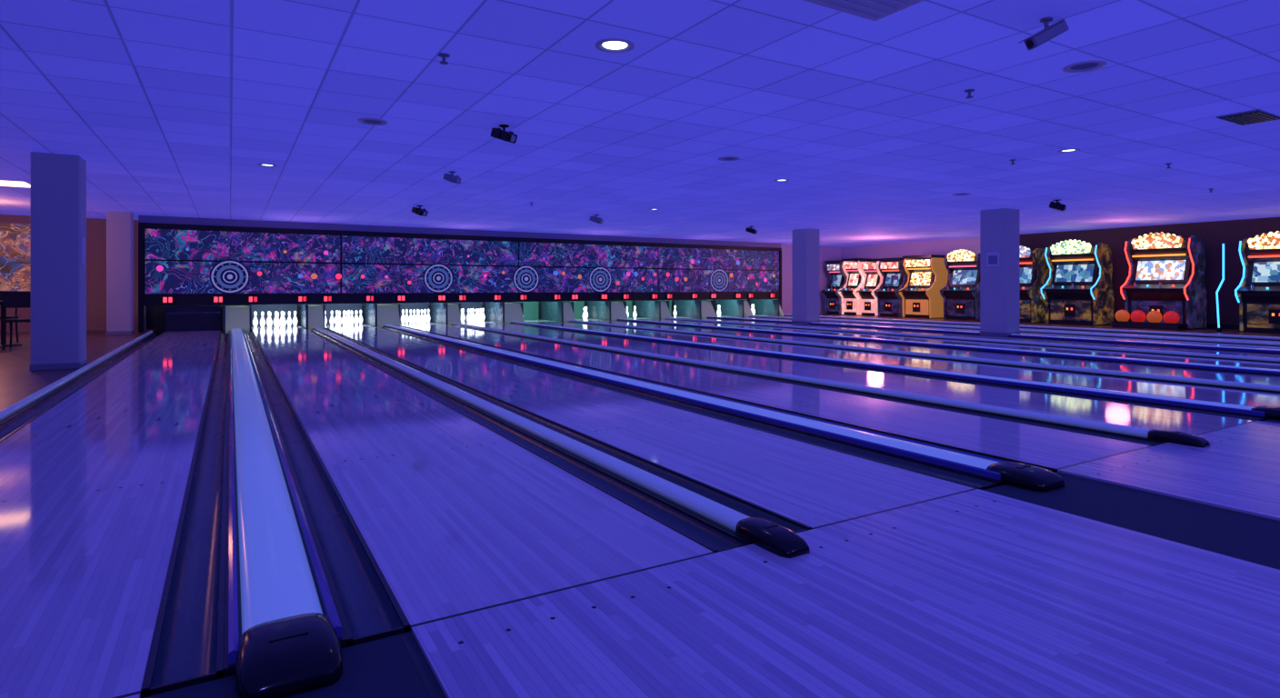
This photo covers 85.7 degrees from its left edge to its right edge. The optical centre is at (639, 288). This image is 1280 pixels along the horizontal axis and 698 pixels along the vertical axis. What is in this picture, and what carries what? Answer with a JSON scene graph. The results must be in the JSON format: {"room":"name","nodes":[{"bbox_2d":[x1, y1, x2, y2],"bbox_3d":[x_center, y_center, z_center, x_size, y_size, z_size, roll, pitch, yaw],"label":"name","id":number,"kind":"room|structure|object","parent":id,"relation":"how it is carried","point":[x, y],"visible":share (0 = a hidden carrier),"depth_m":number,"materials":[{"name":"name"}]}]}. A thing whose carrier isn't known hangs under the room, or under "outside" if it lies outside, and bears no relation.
{"room":"sports facility","nodes":[
{"label":"sports facility","id":0,"kind":"room"},
{"bbox_2d":[0,214,145,332],"bbox_3d":[-14.558,-0.275,15.398,5.710,2.750,0.150,0,0,-31],"label":"wall","id":1,"kind":"structure","parent":0,"point":[95,227],"depth_m":16.30,"materials":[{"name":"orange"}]},
{"bbox_2d":[0,223,30,306],"bbox_3d":[-14.638,-0.525,15.231,3.400,1.850,0.045,0,0,-31],"label":"mural","id":2,"kind":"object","parent":1,"relation":"attached to","point":[15,238],"depth_m":15.54},
{"bbox_2d":[0,329,156,697],"bbox_3d":[-7.035,1.064,4.310,7.310,0.131,26.600,0,0,-31],"label":"floor","id":3,"kind":"structure","parent":0,"point":[17,383],"depth_m":9.09,"materials":[{"name":"brown wood"}]},
{"bbox_2d":[0,290,18,343],"bbox_3d":[-11.636,0.525,12.529,0.446,0.952,0.477,0,0,-31],"label":"cafe chair","id":4,"kind":"object","parent":3,"relation":"on","point":[15,315],"visible":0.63,"depth_m":12.70,"materials":[{"name":"black metal"}]},
{"bbox_2d":[0,300,22,347],"bbox_3d":[-10.953,0.610,11.870,0.800,0.780,0.800,0,0,-31],"label":"cafe table","id":5,"kind":"object","parent":3,"relation":"on","point":[1,302],"visible":0.45,"depth_m":11.84,"materials":[{"name":"black metal"}]},
{"bbox_2d":[2,290,30,349],"bbox_3d":[-10.244,0.525,11.459,0.446,0.952,0.477,0,0,-31],"label":"cafe chair","id":6,"kind":"object","parent":3,"relation":"on","point":[11,299],"visible":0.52,"depth_m":11.24,"materials":[{"name":"black"}]},
{"bbox_2d":[29,151,87,370],"bbox_3d":[-7.262,-0.325,8.625,0.486,2.650,0.466,0,0,-31],"label":"column","id":7,"kind":"structure","parent":3,"relation":"on","point":[58,181],"depth_m":8.45,"materials":[{"name":"grey paint"}]},
{"bbox_2d":[80,236,85,264],"bbox_3d":[-7.029,-0.475,8.706,0.011,0.350,0.250,0,0,-31],"label":"notice","id":8,"kind":"object","parent":7,"relation":"attached to","point":[83,239],"visible":1,"depth_m":8.68,"materials":[{"name":"white plastic"}]},
{"bbox_2d":[105,210,134,335],"bbox_3d":[-11.275,-0.325,14.965,0.446,2.650,0.466,0,0,-31],"label":"column","id":9,"kind":"structure","parent":3,"relation":"on","point":[119,224],"depth_m":14.78,"materials":[{"name":"grey paint"}]},
{"bbox_2d":[145,299,749,333],"bbox_3d":[-3.907,-0.085,21.904,19.230,2.430,0.050,0,0,-31],"label":"wall","id":10,"kind":"structure","parent":0,"point":[155,315],"depth_m":17.17,"materials":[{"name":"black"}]},
{"bbox_2d":[138,215,780,248],"bbox_3d":[-3.084,-1.565,20.521,19.230,0.169,0.070,0,0,-31],"label":"wall header","id":11,"kind":"structure","parent":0,"point":[155,219],"depth_m":18.79,"materials":[{"name":"blue"}]},
{"bbox_2d":[165,305,219,331],"bbox_3d":[-10.445,0.709,16.133,1.070,0.578,0.070,0,0,-31],"label":"shutter","id":12,"kind":"object","parent":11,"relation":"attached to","point":[177,318],"visible":1,"depth_m":16.10,"materials":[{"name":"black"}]},
{"bbox_2d":[138,222,781,332],"bbox_3d":[-3.073,-0.240,20.502,19.230,2.480,0.154,0,0,-31],"label":"panel","id":13,"kind":"object","parent":11,"relation":"attached to","point":[179,265],"visible":1,"depth_m":18.73,"materials":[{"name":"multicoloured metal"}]},
{"bbox_2d":[0,0,1279,246],"bbox_3d":[1.774,-1.700,10.128,28.400,0.100,27.600,0,0,-31],"label":"ceiling","id":14,"kind":"structure","parent":0,"point":[171,107],"depth_m":6.37,"materials":[{"name":"tile"}]},
{"bbox_2d":[0,180,30,187],"bbox_3d":[-9.980,-1.642,10.819,0.600,0.014,0.600,0,0,-31],"label":"ceiling light panel","id":15,"kind":"object","parent":14,"relation":"in","point":[2,183],"depth_m":10.83,"materials":[{"name":"white plastic"}]},
{"bbox_2d":[257,163,277,167],"bbox_3d":[-4.970,-1.642,9.202,0.230,0.016,0.230,0,0,-31],"label":"recessed light","id":16,"kind":"object","parent":14,"relation":"in","point":[261,165],"visible":1,"depth_m":9.22,"materials":[{"name":"white plastic"}]},
{"bbox_2d":[357,117,388,125],"bbox_3d":[-2.634,-1.642,6.799,0.280,0.016,0.280,0,0,-31],"label":"ceiling speaker","id":17,"kind":"object","parent":14,"relation":"in","point":[367,121],"depth_m":6.81},
{"bbox_2d":[411,205,428,216],"bbox_3d":[-4.393,-1.544,13.780,0.295,0.211,0.230,0,0,31],"label":"stage light","id":18,"kind":"object","parent":14,"relation":"hanging from","point":[419,211],"visible":1,"depth_m":13.71,"materials":[{"name":"black metal"}]},
{"bbox_2d":[438,52,449,64],"bbox_3d":[-1.386,-1.619,4.876,0.080,0.062,0.080,0,0,-31],"label":"sprinkler","id":19,"kind":"object","parent":14,"relation":"attached to","point":[444,55],"visible":1,"depth_m":4.87,"materials":[{"name":"grey metal"}]},
{"bbox_2d":[443,170,460,183],"bbox_3d":[-2.655,-1.566,9.778,0.236,0.169,0.184,0,0,31],"label":"stage light","id":20,"kind":"object","parent":14,"relation":"hanging from","point":[452,178],"visible":1,"depth_m":9.71,"materials":[{"name":"grey metal"}]},
{"bbox_2d":[490,124,517,143],"bbox_3d":[-1.371,-1.560,6.993,0.251,0.179,0.196,0,0,31],"label":"stage light","id":21,"kind":"object","parent":14,"relation":"hanging from","point":[497,133],"visible":1,"depth_m":6.92,"materials":[{"name":"black metal"}]},
{"bbox_2d":[589,214,603,223],"bbox_3d":[-0.964,-1.544,15.469,0.295,0.211,0.230,0,0,31],"label":"stage light","id":22,"kind":"object","parent":14,"relation":"hanging from","point":[595,219],"visible":1,"depth_m":15.38,"materials":[{"name":"grey metal"}]},
{"bbox_2d":[595,38,634,52],"bbox_3d":[-0.170,-1.642,4.669,0.270,0.016,0.270,0,0,-31],"label":"recessed light","id":23,"kind":"object","parent":14,"relation":"in","point":[607,45],"visible":1,"depth_m":4.67,"materials":[{"name":"white plastic"}]},
{"bbox_2d":[718,156,739,160],"bbox_3d":[1.130,-1.642,8.745,0.280,0.016,0.280,0,0,-31],"label":"ceiling speaker","id":24,"kind":"object","parent":14,"relation":"in","point":[725,158],"depth_m":8.77},
{"bbox_2d":[745,226,757,234],"bbox_3d":[2.983,-1.544,18.398,0.295,0.211,0.230,0,0,31],"label":"stage light","id":25,"kind":"object","parent":14,"relation":"hanging from","point":[750,230],"visible":1,"depth_m":18.31,"materials":[{"name":"black metal"}]},
{"bbox_2d":[803,0,924,20],"bbox_3d":[1.336,-1.639,3.819,0.600,0.019,0.600,0,0,-31],"label":"ceiling vent","id":26,"kind":"object","parent":14,"relation":"in","point":[874,10],"visible":1,"depth_m":4.00,"materials":[{"name":"white plastic"}]},
{"bbox_2d":[964,89,974,98],"bbox_3d":[2.747,-1.619,5.751,0.080,0.062,0.080,0,0,-31],"label":"sprinkler","id":27,"kind":"object","parent":14,"relation":"attached to","point":[968,91],"visible":1,"depth_m":5.74,"materials":[{"name":"grey"}]},
{"bbox_2d":[1019,16,1069,50],"bbox_3d":[2.476,-1.556,4.223,0.282,0.188,0.096,0,0,-11],"label":"security camera","id":28,"kind":"object","parent":14,"relation":"attached to","point":[1059,27],"visible":1,"depth_m":4.19,"materials":[{"name":"grey plastic"}]},
{"bbox_2d":[1049,200,1067,210],"bbox_3d":[7.814,-1.544,12.893,0.295,0.211,0.230,0,0,31],"label":"stage light","id":29,"kind":"object","parent":14,"relation":"hanging from","point":[1057,205],"visible":1,"depth_m":12.81,"materials":[{"name":"black metal"}]},
{"bbox_2d":[1057,148,1079,152],"bbox_3d":[5.113,-1.642,8.228,0.230,0.016,0.230,0,0,-31],"label":"recessed light","id":30,"kind":"object","parent":14,"relation":"in","point":[1069,150],"visible":1,"depth_m":8.23,"materials":[{"name":"white plastic"}]},
{"bbox_2d":[1062,60,1107,72],"bbox_3d":[3.291,-1.642,5.109,0.280,0.016,0.280,0,0,-31],"label":"ceiling speaker","id":31,"kind":"object","parent":14,"relation":"in","point":[1087,65],"depth_m":5.11},
{"bbox_2d":[1216,109,1279,125],"bbox_3d":[5.879,-1.639,6.647,0.600,0.019,0.320,0,0,-31],"label":"ceiling vent","id":32,"kind":"object","parent":14,"relation":"in","point":[1253,116],"visible":1,"depth_m":6.59,"materials":[{"name":"grey metal"}]},
{"bbox_2d":[775,244,840,314],"bbox_3d":[6.480,-0.325,26.625,3.450,2.650,0.150,0,0,-31],"label":"wall","id":33,"kind":"structure","parent":0,"point":[825,253],"depth_m":26.09,"materials":[{"name":"blue"}]},
{"bbox_2d":[411,489,1279,697],"bbox_3d":[2.571,1.064,-0.745,2.740,0.131,8.092,0,0,-31],"label":"floor","id":34,"kind":"structure","parent":0,"point":[977,593],"depth_m":2.06,"materials":[{"name":"brown wood"}]},
{"bbox_2d":[952,192,969,195],"bbox_3d":[5.623,-1.642,12.068,0.280,0.016,0.280,0,0,-31],"label":"ceiling speaker","id":35,"kind":"object","parent":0,"point":[961,194],"depth_m":12.07},
{"bbox_2d":[784,313,1279,337],"bbox_3d":[13.050,1.065,15.611,3.410,0.130,25.500,0,0,-31],"label":"floor","id":36,"kind":"structure","parent":0,"point":[1206,330],"depth_m":17.85,"materials":[{"name":"carpet"}]},
{"bbox_2d":[820,260,847,314],"bbox_3d":[7.653,-0.025,26.478,1.184,2.049,0.770,0,0,-31],"label":"machine","id":37,"kind":"object","parent":36,"relation":"on","point":[833,300],"visible":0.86,"depth_m":26.29,"materials":[{"name":"black plastic"}]},
{"bbox_2d":[838,258,870,315],"bbox_3d":[8.087,-0.049,25.748,1.184,2.097,0.770,0,0,-31],"label":"machine","id":38,"kind":"object","parent":36,"relation":"on","point":[851,266],"visible":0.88,"depth_m":25.55,"materials":[{"name":"pink"}]},
{"bbox_2d":[855,259,882,316],"bbox_3d":[8.521,-0.025,25.017,1.184,2.049,0.770,0,0,-31],"label":"machine","id":39,"kind":"object","parent":36,"relation":"on","point":[870,270],"visible":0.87,"depth_m":24.84,"materials":[{"name":"pink plastic"}]},
{"bbox_2d":[873,257,908,317],"bbox_3d":[8.981,-0.025,24.243,1.184,2.049,0.920,0,0,-31],"label":"machine","id":40,"kind":"object","parent":36,"relation":"on","point":[895,276],"visible":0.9,"depth_m":24.02,"materials":[{"name":"black"}]},
{"bbox_2d":[899,254,948,319],"bbox_3d":[9.569,-0.049,23.255,1.184,2.097,1.120,0,0,-31],"label":"machine","id":41,"kind":"object","parent":36,"relation":"on","point":[927,275],"visible":0.94,"depth_m":22.93,"materials":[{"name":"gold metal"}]},
{"bbox_2d":[940,249,979,320],"bbox_3d":[10.386,-0.111,21.880,1.184,2.221,1.150,0,0,-31],"label":"machine","id":42,"kind":"object","parent":36,"relation":"on","point":[961,294],"visible":0.85,"depth_m":21.68,"materials":[{"name":"black plastic"}]},
{"bbox_2d":[1020,245,1049,322],"bbox_3d":[11.281,-0.135,20.375,1.184,2.271,1.100,0,0,-31],"label":"machine","id":43,"kind":"object","parent":36,"relation":"on","point":[1035,271],"visible":0.34,"depth_m":19.92,"materials":[{"name":"black"}]},
{"bbox_2d":[1040,240,1113,325],"bbox_3d":[12.062,-0.165,19.037,1.208,2.330,1.336,0,0,-31],"label":"machine","id":44,"kind":"object","parent":36,"relation":"on","point":[1078,290],"visible":1,"depth_m":18.73,"materials":[{"name":"black"}]},
{"bbox_2d":[1111,231,1206,329],"bbox_3d":[12.989,-0.195,17.271,1.420,2.389,1.493,0,0,-31],"label":"machine","id":45,"kind":"object","parent":36,"relation":"on","point":[1164,288],"visible":1,"depth_m":16.96,"materials":[{"name":"black"}]},
{"bbox_2d":[1215,243,1224,331],"bbox_3d":[13.171,0.000,15.661,0.098,2.000,0.174,0,0,12],"label":"light","id":46,"kind":"object","parent":36,"relation":"on","point":[1218,329],"visible":1,"depth_m":15.66,"materials":[{"name":"blue plastic"}]},
{"bbox_2d":[1234,230,1279,333],"bbox_3d":[14.280,-0.125,15.306,1.208,2.251,1.336,0,0,-31],"label":"machine","id":47,"kind":"object","parent":36,"relation":"on","point":[1257,294],"visible":1,"depth_m":15.41,"materials":[{"name":"black"}]},
{"bbox_2d":[840,217,1279,324],"bbox_3d":[14.580,-0.275,16.520,0.150,2.750,25.500,0,0,-31],"label":"wall","id":48,"kind":"structure","parent":0,"point":[1213,235],"depth_m":17.93,"materials":[{"name":"pink"}]},
{"bbox_2d":[1113,320,1239,329],"bbox_3d":[14.520,0.940,16.455,0.019,0.120,25.450,0,0,-31],"label":"baseboard","id":49,"kind":"structure","parent":48,"relation":"attached to","point":[1208,325],"depth_m":16.85,"materials":[{"name":"black"}]},
{"bbox_2d":[1057,420,1279,520],"bbox_3d":[5.546,1.064,1.024,2.740,0.131,8.092,0,0,-31],"label":"floor","id":50,"kind":"structure","parent":0,"point":[1239,471],"depth_m":3.78,"materials":[{"name":"brown wood"}]},
{"bbox_3d":[1.773,1.215,10.128,28.400,0.170,27.600,0,0,-31],"label":"floor","id":51,"kind":"structure","parent":0,"visible":0},
{"bbox_2d":[0,330,162,442],"bbox_3d":[-6.534,1.021,8.215,0.273,0.179,16.800,0,0,-31],"label":"divider","id":52,"kind":"object","parent":51,"relation":"on","point":[15,416],"visible":0.82,"depth_m":6.73,"materials":[{"name":"blue plastic"}]},
{"bbox_2d":[0,327,221,697],"bbox_3d":[-6.471,1.065,9.447,1.090,0.131,18.646,0,0,-31],"label":"lane","id":53,"kind":"object","parent":51,"relation":"on","point":[93,488],"visible":0.98,"depth_m":2.99,"materials":[{"name":"brown wood"}]},
{"bbox_2d":[222,304,250,333],"bbox_3d":[-9.935,0.760,17.001,0.585,0.680,1.720,0,0,-31],"label":"divider","id":54,"kind":"object","parent":51,"relation":"on","point":[234,316],"visible":0.77,"depth_m":16.41,"materials":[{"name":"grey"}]},
{"bbox_2d":[141,328,409,697],"bbox_3d":[-5.175,1.020,8.970,0.646,0.180,16.890,0,0,-31],"label":"divider","id":55,"kind":"object","parent":51,"relation":"on","point":[271,574],"visible":0.94,"depth_m":2.52,"materials":[{"name":"blue plastic"}]},
{"bbox_2d":[143,631,446,697],"bbox_3d":[1.112,1.071,-1.606,0.648,0.119,8.082,0,0,-31],"label":"floor strip","id":56,"kind":"object","parent":51,"relation":"on","point":[395,666],"visible":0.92,"depth_m":1.78,"materials":[{"name":"blue carpet"}]},
{"bbox_2d":[300,303,325,330],"bbox_3d":[-8.478,0.760,17.867,0.445,0.680,1.720,0,0,-31],"label":"divider","id":57,"kind":"object","parent":51,"relation":"on","point":[311,315],"visible":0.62,"depth_m":17.34,"materials":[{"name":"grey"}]},
{"bbox_2d":[364,303,400,328],"bbox_3d":[-6.991,0.760,18.751,0.655,0.680,1.720,0,0,-31],"label":"divider","id":58,"kind":"object","parent":51,"relation":"on","point":[377,315],"visible":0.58,"depth_m":18.22,"materials":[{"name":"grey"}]},
{"bbox_2d":[430,302,461,325],"bbox_3d":[-5.503,0.760,19.635,0.445,0.680,1.720,0,0,-31],"label":"divider","id":59,"kind":"object","parent":51,"relation":"on","point":[448,314],"visible":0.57,"depth_m":19.19,"materials":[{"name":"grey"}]},
{"bbox_2d":[250,325,711,631],"bbox_3d":[-4.965,1.065,10.342,1.115,0.131,18.646,0,0,-31],"label":"lane","id":60,"kind":"object","parent":51,"relation":"on","point":[455,515],"visible":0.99,"depth_m":3.28,"materials":[{"name":"brown wood"}]},
{"bbox_2d":[251,304,297,326],"bbox_3d":[-9.662,0.689,18.245,1.075,0.617,0.040,0,0,-31],"label":"curtain","id":61,"kind":"object","parent":60,"relation":"on","point":[258,308],"visible":0.43,"depth_m":18.20,"materials":[{"name":"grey fabric"}]},
{"bbox_2d":[252,310,297,328],"bbox_3d":[-9.292,0.798,17.622,1.036,0.400,0.910,0,0,-31],"label":"pin","id":62,"kind":"object","parent":60,"relation":"on","point":[276,323],"visible":1,"depth_m":17.60,"materials":[{"name":"white plastic"}]},
{"bbox_2d":[485,301,524,323],"bbox_3d":[-4.016,0.760,20.519,0.655,0.680,1.720,0,0,-31],"label":"divider","id":63,"kind":"object","parent":51,"relation":"on","point":[506,312],"visible":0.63,"depth_m":20.03,"materials":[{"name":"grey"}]},
{"bbox_2d":[540,301,575,321],"bbox_3d":[-2.529,0.760,21.403,0.445,0.680,1.720,0,0,-31],"label":"divider","id":64,"kind":"object","parent":51,"relation":"on","point":[551,311],"visible":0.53,"depth_m":20.98,"materials":[{"name":"green"}]},
{"bbox_2d":[305,326,811,558],"bbox_3d":[-3.718,1.022,9.836,0.506,0.176,16.890,0,0,-31],"label":"divider","id":65,"kind":"object","parent":51,"relation":"on","point":[715,519],"visible":0.86,"depth_m":3.75,"materials":[{"name":"blue plastic"}]},
{"bbox_2d":[586,300,628,320],"bbox_3d":[-1.042,0.760,22.287,0.655,0.680,1.720,0,0,-31],"label":"divider","id":66,"kind":"object","parent":51,"relation":"on","point":[605,310],"visible":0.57,"depth_m":21.86,"materials":[{"name":"green"}]},
{"bbox_2d":[325,323,973,528],"bbox_3d":[-3.568,1.065,11.173,1.115,0.131,18.646,0,0,-31],"label":"lane","id":67,"kind":"object","parent":51,"relation":"on","point":[812,485],"visible":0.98,"depth_m":4.42,"materials":[{"name":"brown wood"}]},
{"bbox_2d":[320,303,361,324],"bbox_3d":[-8.265,0.689,19.075,1.075,0.617,0.040,0,0,-31],"label":"curtain","id":68,"kind":"object","parent":67,"relation":"on","point":[329,307],"visible":0.36,"depth_m":19.06,"materials":[{"name":"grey fabric"}]},
{"bbox_2d":[634,300,670,319],"bbox_3d":[0.445,0.760,23.171,0.445,0.680,1.720,0,0,-31],"label":"curtain","id":69,"kind":"object","parent":51,"relation":"on","point":[644,309],"visible":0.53,"depth_m":22.80,"materials":[{"name":"green fabric"}]},
{"bbox_2d":[673,300,716,318],"bbox_3d":[1.932,0.760,24.055,0.655,0.680,1.720,0,0,-31],"label":"curtain","id":70,"kind":"object","parent":51,"relation":"on","point":[685,308],"visible":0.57,"depth_m":23.65,"materials":[{"name":"green"}]},
{"bbox_2d":[374,324,1064,491],"bbox_3d":[-2.231,1.020,10.720,0.716,0.180,16.890,0,0,-31],"label":"divider","id":71,"kind":"object","parent":51,"relation":"on","point":[982,471],"visible":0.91,"depth_m":4.82,"materials":[{"name":"blue plastic"}]},
{"bbox_2d":[715,300,753,317],"bbox_3d":[3.419,0.760,24.939,0.445,0.680,1.720,0,0,-31],"label":"curtain","id":72,"kind":"object","parent":51,"relation":"on","point":[727,307],"visible":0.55,"depth_m":24.58,"materials":[{"name":"green"}]},
{"bbox_2d":[750,299,784,316],"bbox_3d":[4.739,0.760,25.723,0.225,0.680,1.720,0,0,-31],"label":"curtain","id":73,"kind":"object","parent":51,"relation":"on","point":[762,306],"visible":0.62,"depth_m":25.52,"materials":[{"name":"green"}]},
{"bbox_2d":[400,321,1149,472],"bbox_3d":[-1.990,1.065,12.110,1.115,0.131,18.646,0,0,-31],"label":"lane","id":74,"kind":"object","parent":51,"relation":"on","point":[1049,447],"visible":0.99,"depth_m":5.68,"materials":[{"name":"brown wood"}]},
{"bbox_2d":[394,302,428,322],"bbox_3d":[-6.688,0.689,20.013,1.075,0.617,0.040,0,0,-31],"label":"curtain","id":75,"kind":"object","parent":74,"relation":"on","point":[409,306],"visible":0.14,"depth_m":20.03,"materials":[{"name":"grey fabric"}]},
{"bbox_2d":[791,228,819,324],"bbox_3d":[4.676,-0.261,19.445,0.546,2.779,0.566,0,0,-31],"label":"column","id":76,"kind":"structure","parent":51,"relation":"on","point":[805,242],"depth_m":19.23,"materials":[{"name":"grey paint"}]},
{"bbox_2d":[445,322,1209,448],"bbox_3d":[-0.744,1.022,11.604,0.506,0.176,16.890,0,0,-31],"label":"divider","id":77,"kind":"object","parent":51,"relation":"on","point":[1129,434],"visible":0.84,"depth_m":5.96,"materials":[{"name":"blue plastic"}]},
{"bbox_2d":[461,320,1254,435],"bbox_3d":[-0.594,1.065,12.941,1.115,0.131,18.646,0,0,-31],"label":"lane","id":78,"kind":"object","parent":51,"relation":"on","point":[1139,416],"visible":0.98,"depth_m":6.87,"materials":[{"name":"brown wood"}]},
{"bbox_2d":[460,301,482,320],"bbox_3d":[-5.291,0.689,20.843,1.075,0.617,0.040,0,0,-31],"label":"curtain","id":79,"kind":"object","parent":78,"relation":"on","point":[465,305],"visible":0.21,"depth_m":20.91,"materials":[{"name":"blue fabric"}]},
{"bbox_2d":[508,320,1279,420],"bbox_3d":[0.743,1.020,12.488,0.716,0.180,16.890,0,0,-31],"label":"divider","id":80,"kind":"object","parent":51,"relation":"on","point":[1186,405],"visible":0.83,"depth_m":7.20,"materials":[{"name":"blue plastic"}]},
{"bbox_2d":[524,319,1279,407],"bbox_3d":[0.984,1.065,13.879,1.115,0.131,18.646,0,0,-31],"label":"lane","id":81,"kind":"object","parent":51,"relation":"on","point":[1166,389],"visible":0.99,"depth_m":8.38,"materials":[{"name":"brown wood"}]},
{"bbox_2d":[517,301,538,319],"bbox_3d":[-3.714,0.689,21.781,1.075,0.617,0.040,0,0,-31],"label":"curtain","id":82,"kind":"object","parent":81,"relation":"on","point":[530,308],"visible":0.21,"depth_m":21.90,"materials":[{"name":"teal fabric"}]},
{"bbox_2d":[567,320,1279,394],"bbox_3d":[2.230,1.022,13.372,0.506,0.176,16.890,0,0,-31],"label":"divider","id":83,"kind":"object","parent":51,"relation":"on","point":[1189,381],"visible":0.57,"depth_m":8.93,"materials":[{"name":"blue plastic"}]},
{"bbox_2d":[575,318,1279,386],"bbox_3d":[2.381,1.065,14.709,1.115,0.131,18.646,0,0,-31],"label":"lane","id":84,"kind":"object","parent":51,"relation":"on","point":[1164,371],"visible":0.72,"depth_m":9.92,"materials":[{"name":"brown wood"}]},
{"bbox_2d":[565,300,584,318],"bbox_3d":[-2.317,0.689,22.611,1.075,0.617,0.040,0,0,-31],"label":"curtain","id":85,"kind":"object","parent":84,"relation":"on","point":[578,305],"visible":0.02,"depth_m":22.76,"materials":[{"name":"teal fabric"}]},
{"bbox_2d":[582,306,588,319],"bbox_3d":[-1.750,0.798,22.106,0.128,0.400,1.034,0,0,-1],"label":"pin","id":86,"kind":"object","parent":84,"relation":"on","point":[585,314],"visible":0.98,"depth_m":21.63,"materials":[{"name":"white plastic"}]},
{"bbox_2d":[610,318,1279,377],"bbox_3d":[3.717,1.020,14.256,0.716,0.180,16.890,0,0,-31],"label":"divider","id":87,"kind":"object","parent":51,"relation":"on","point":[1275,373],"visible":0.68,"depth_m":10.48,"materials":[{"name":"blue plastic"}]},
{"bbox_2d":[628,317,1279,369],"bbox_3d":[3.958,1.065,15.646,1.115,0.131,18.646,0,0,-31],"label":"lane","id":88,"kind":"object","parent":51,"relation":"on","point":[1233,363],"visible":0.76,"depth_m":11.58,"materials":[{"name":"brown wood"}]},
{"bbox_2d":[625,300,631,317],"bbox_3d":[-0.740,0.689,23.549,1.075,0.617,0.040,0,0,-31],"label":"curtain","id":89,"kind":"object","parent":88,"relation":"on","point":[628,303],"visible":0.21,"depth_m":23.75,"materials":[{"name":"teal fabric"}]},
{"bbox_2d":[626,306,636,319],"bbox_3d":[-0.302,0.798,22.813,0.731,0.400,0.646,0,0,-31],"label":"pin","id":90,"kind":"object","parent":88,"relation":"on","point":[635,312],"visible":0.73,"depth_m":22.57,"materials":[{"name":"white plastic"}]},
{"bbox_2d":[666,317,1279,363],"bbox_3d":[5.204,1.022,15.140,0.506,0.176,16.890,0,0,-31],"label":"divider","id":91,"kind":"object","parent":51,"relation":"on","point":[971,339],"visible":0.5,"depth_m":12.13,"materials":[{"name":"blue plastic"}]},
{"bbox_2d":[670,316,1279,358],"bbox_3d":[5.355,1.065,16.477,1.115,0.131,18.646,0,0,-31],"label":"lane","id":92,"kind":"object","parent":51,"relation":"on","point":[782,324],"visible":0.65,"depth_m":13.19,"materials":[{"name":"brown wood"}]},
{"bbox_2d":[652,300,671,316],"bbox_3d":[0.657,0.689,24.379,1.075,0.617,0.040,0,0,-31],"label":"curtain","id":93,"kind":"object","parent":92,"relation":"on","point":[670,301],"visible":0.21,"depth_m":24.61,"materials":[{"name":"teal fabric"}]},
{"bbox_2d":[706,316,1279,354],"bbox_3d":[6.691,1.020,16.024,0.716,0.180,16.890,0,0,-31],"label":"divider","id":94,"kind":"object","parent":51,"relation":"on","point":[1014,335],"visible":0.5,"depth_m":13.25,"materials":[{"name":"blue plastic"}]},
{"bbox_2d":[716,315,1279,349],"bbox_3d":[6.932,1.065,17.415,1.115,0.131,18.646,0,0,-31],"label":"lane","id":95,"kind":"object","parent":51,"relation":"on","point":[938,328],"visible":0.13,"depth_m":14.18,"materials":[{"name":"brown wood"}]},
{"bbox_2d":[716,304,720,316],"bbox_3d":[2.604,0.798,24.618,0.730,0.400,0.388,0,0,29],"label":"pin","id":96,"kind":"object","parent":95,"relation":"on","point":[718,312],"visible":0.38,"depth_m":24.33,"materials":[{"name":"white plastic"}]},
{"bbox_2d":[980,208,1019,337],"bbox_3d":[7.587,-0.261,14.544,0.548,2.779,0.566,0,0,-31],"label":"column","id":97,"kind":"structure","parent":51,"relation":"on","point":[1000,227],"depth_m":14.35,"materials":[{"name":"grey paint"}]},
{"bbox_2d":[744,315,1279,346],"bbox_3d":[8.178,1.022,16.908,0.506,0.176,16.890,0,0,-31],"label":"divider","id":98,"kind":"object","parent":51,"relation":"on","point":[1234,342],"visible":0.49,"depth_m":14.64,"materials":[{"name":"blue plastic"}]},
{"bbox_2d":[754,314,1279,342],"bbox_3d":[8.329,1.065,18.245,1.115,0.131,18.646,0,0,-31],"label":"lane","id":99,"kind":"object","parent":51,"relation":"on","point":[755,315],"visible":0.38,"depth_m":15.64,"materials":[{"name":"brown wood"}]},
{"bbox_2d":[780,313,1279,340],"bbox_3d":[9.501,1.030,17.805,0.447,0.180,16.700,0,0,-31],"label":"divider","id":100,"kind":"object","parent":51,"relation":"on","point":[1195,335],"visible":0.4,"depth_m":16.01,"materials":[{"name":"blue plastic"}]},
{"bbox_2d":[982,471,1279,569],"bbox_3d":[4.056,1.071,0.144,0.718,0.119,8.082,0,0,-31],"label":"floor strip","id":101,"kind":"object","parent":51,"relation":"on","point":[1255,539],"visible":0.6,"depth_m":3.04,"materials":[{"name":"blue carpet"}]},
{"bbox_2d":[1261,419,1279,423],"bbox_3d":[7.030,1.071,1.912,0.718,0.119,8.082,0,0,-31],"label":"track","id":102,"kind":"object","parent":51,"relation":"on","point":[1269,420],"visible":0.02,"depth_m":5.24,"materials":[{"name":"black plastic"}]},
{"bbox_3d":[14.662,1.064,6.443,3.190,0.131,8.092,0,0,-31],"label":"floor","id":103,"kind":"structure","parent":0,"visible":0},
{"bbox_2d":[112,420,1254,697],"bbox_3d":[5.702,1.025,5.830,18.320,0.051,0.012,0,0,-31],"label":"foul line","id":104,"kind":"object","parent":103,"relation":"on","point":[633,572],"visible":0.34,"depth_m":2.44,"materials":[{"name":"black"}]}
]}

